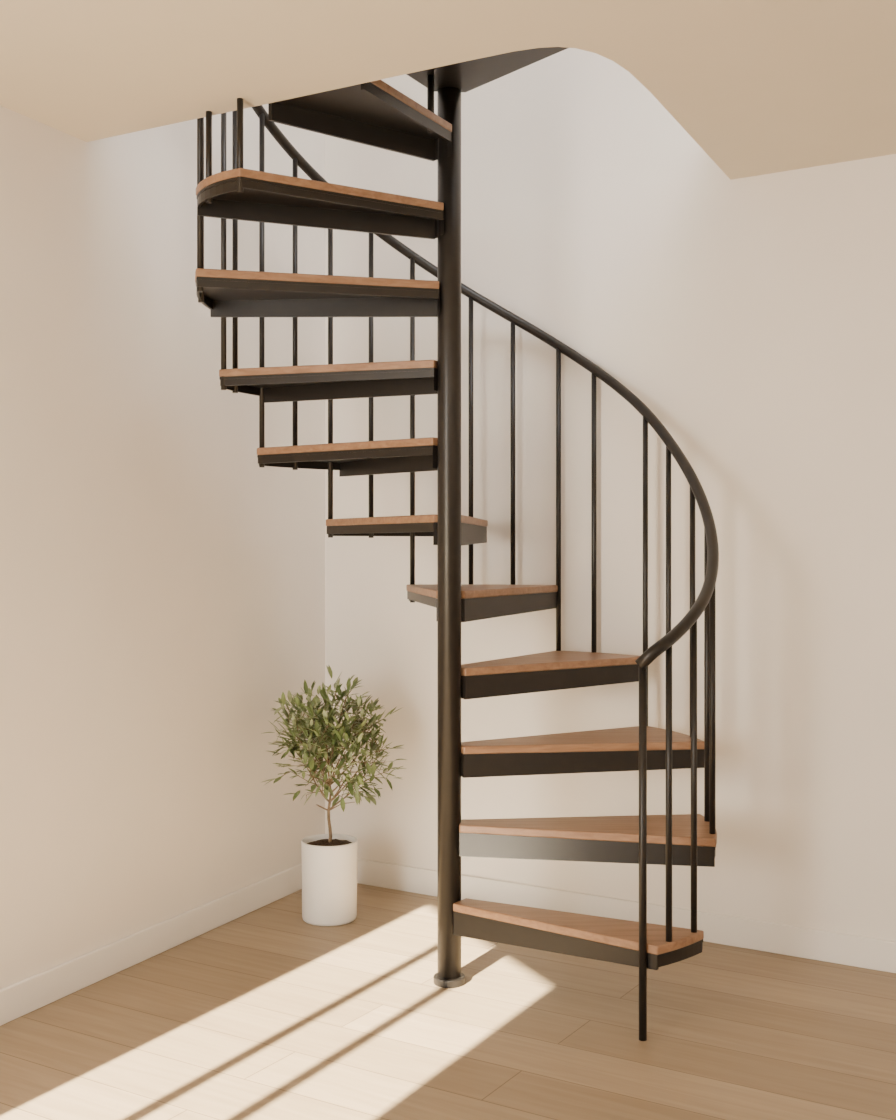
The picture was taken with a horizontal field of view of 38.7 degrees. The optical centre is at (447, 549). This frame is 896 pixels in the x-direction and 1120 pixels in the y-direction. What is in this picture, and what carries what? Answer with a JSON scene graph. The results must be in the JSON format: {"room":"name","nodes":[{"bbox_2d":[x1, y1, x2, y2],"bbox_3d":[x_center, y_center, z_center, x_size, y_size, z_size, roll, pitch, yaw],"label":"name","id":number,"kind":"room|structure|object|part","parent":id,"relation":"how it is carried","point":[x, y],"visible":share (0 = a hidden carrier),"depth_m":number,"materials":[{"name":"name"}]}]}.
{"room":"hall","nodes":[
{"label":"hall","id":0,"kind":"room"},
{"bbox_2d":[0,104,324,988],"bbox_3d":[-1.508,-1.205,3.057,0.150,5.200,4.676,0,0,25],"label":"wall","id":1,"kind":"structure","parent":0,"point":[162,588],"depth_m":4.00,"materials":[{"name":"paint"}]},
{"bbox_2d":[0,864,301,1025],"bbox_3d":[-1.434,1.248,3.022,0.014,0.095,4.476,0,0,25],"label":"baseboard","id":2,"kind":"structure","parent":1,"relation":"attached to","point":[23,997],"depth_m":3.99,"materials":[{"name":"paint"}]},
{"bbox_2d":[0,883,895,1119],"bbox_3d":[0.080,1.345,1.120,4.374,0.100,6.629,0,0,25],"label":"floor","id":3,"kind":"structure","parent":0,"point":[266,1013],"depth_m":3.44,"materials":[{"name":"brown wood"}]},
{"bbox_2d":[261,665,406,925],"bbox_3d":[-0.406,0.848,4.468,0.500,0.894,0.457,0,0,25],"label":"tree","id":4,"kind":"object","parent":3,"relation":"on","point":[328,861],"visible":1,"depth_m":4.41,"materials":[{"name":"green plant"}]},
{"bbox_3d":[-0.416,1.156,4.475,0.198,0.278,0.198,0,0,0],"label":"pot","id":5,"kind":"part","parent":4,"relation":"part of","materials":[{"name":"white ceramic"}]},
{"bbox_2d":[195,47,718,1040],"bbox_3d":[0.053,-0.600,3.894,1.532,3.790,1.376,0,0,25],"label":"spiral staircase","id":6,"kind":"structure","parent":3,"relation":"on","point":[374,113],"depth_m":3.79,"materials":[{"name":"brown metal"}]},
{"bbox_3d":[-0.382,-0.738,3.768,0.715,0.070,0.326,0,0,0],"label":"tread frame","id":7,"kind":"part","parent":6,"relation":"part of","materials":[{"name":"brown metal"}]},
{"bbox_3d":[-0.338,-0.968,3.616,0.715,0.070,0.230,0,0,-18],"label":"tread frame","id":8,"kind":"part","parent":6,"relation":"part of","materials":[{"name":"brown metal"}]},
{"bbox_3d":[-0.339,-0.508,4.013,0.716,0.070,0.247,0,0,17],"label":"tread frame","id":9,"kind":"part","parent":6,"relation":"part of","materials":[{"name":"brown metal"}]},
{"bbox_3d":[-0.231,-0.278,4.151,0.724,0.070,0.358,0,0,34],"label":"tread frame","id":10,"kind":"part","parent":6,"relation":"part of","materials":[{"name":"brown metal"}]},
{"bbox_3d":[-0.232,-1.198,3.631,0.312,0.070,0.507,0,0,29],"label":"tread frame","id":11,"kind":"part","parent":6,"relation":"part of","materials":[{"name":"brown metal"}]},
{"bbox_3d":[-0.141,-0.048,4.201,0.561,0.070,0.748,0,0,0],"label":"tread frame","id":12,"kind":"part","parent":6,"relation":"part of","materials":[{"name":"brown metal"}]},
{"bbox_3d":[0.122,0.182,4.204,0.535,0.070,0.742,0,0,0],"label":"tread frame","id":13,"kind":"part","parent":6,"relation":"part of","materials":[{"name":"brown metal"}]},
{"bbox_3d":[0.023,-0.810,3.966,1.549,2.254,1.242,0,0,0],"label":"handrail","id":14,"kind":"part","parent":6,"relation":"part of","materials":[{"name":"brown metal"}]},
{"bbox_3d":[0.154,-1.417,3.446,0.710,0.091,0.560,0,0,29],"label":"landing frame","id":15,"kind":"part","parent":6,"relation":"part of","materials":[{"name":"brown metal"}]},
{"bbox_3d":[0.343,0.412,4.070,0.371,0.070,0.750,0,0,32],"label":"tread frame","id":16,"kind":"part","parent":6,"relation":"part of","materials":[{"name":"brown metal"}]},
{"bbox_3d":[0.329,1.102,3.576,0.735,0.070,0.193,0,0,27],"label":"tread frame","id":17,"kind":"part","parent":6,"relation":"part of","materials":[{"name":"brown metal"}]},
{"bbox_3d":[0.426,0.642,3.886,0.757,0.070,0.370,0,0,-31],"label":"tread frame","id":18,"kind":"part","parent":6,"relation":"part of","materials":[{"name":"brown metal"}]},
{"bbox_3d":[0.409,0.872,3.761,0.753,0.070,0.338,0,0,0],"label":"tread frame","id":19,"kind":"part","parent":6,"relation":"part of","materials":[{"name":"brown metal"}]},
{"bbox_2d":[0,0,895,179],"bbox_3d":[0.041,-1.351,1.038,4.374,0.272,6.448,0,0,25],"label":"ceiling","id":20,"kind":"structure","parent":0,"point":[762,87],"depth_m":3.13,"materials":[{"name":"paint"}]},
{"bbox_2d":[325,48,895,941],"bbox_3d":[1.428,-1.205,3.965,4.600,5.200,0.150,0,0,31],"label":"wall","id":21,"kind":"structure","parent":0,"point":[754,317],"depth_m":4.34,"materials":[{"name":"paint"}]},
{"bbox_2d":[357,858,895,972],"bbox_3d":[1.385,1.248,3.895,4.400,0.095,0.014,0,0,31],"label":"baseboard","id":22,"kind":"structure","parent":21,"relation":"attached to","point":[809,943],"depth_m":4.27,"materials":[{"name":"paint"}]}
]}

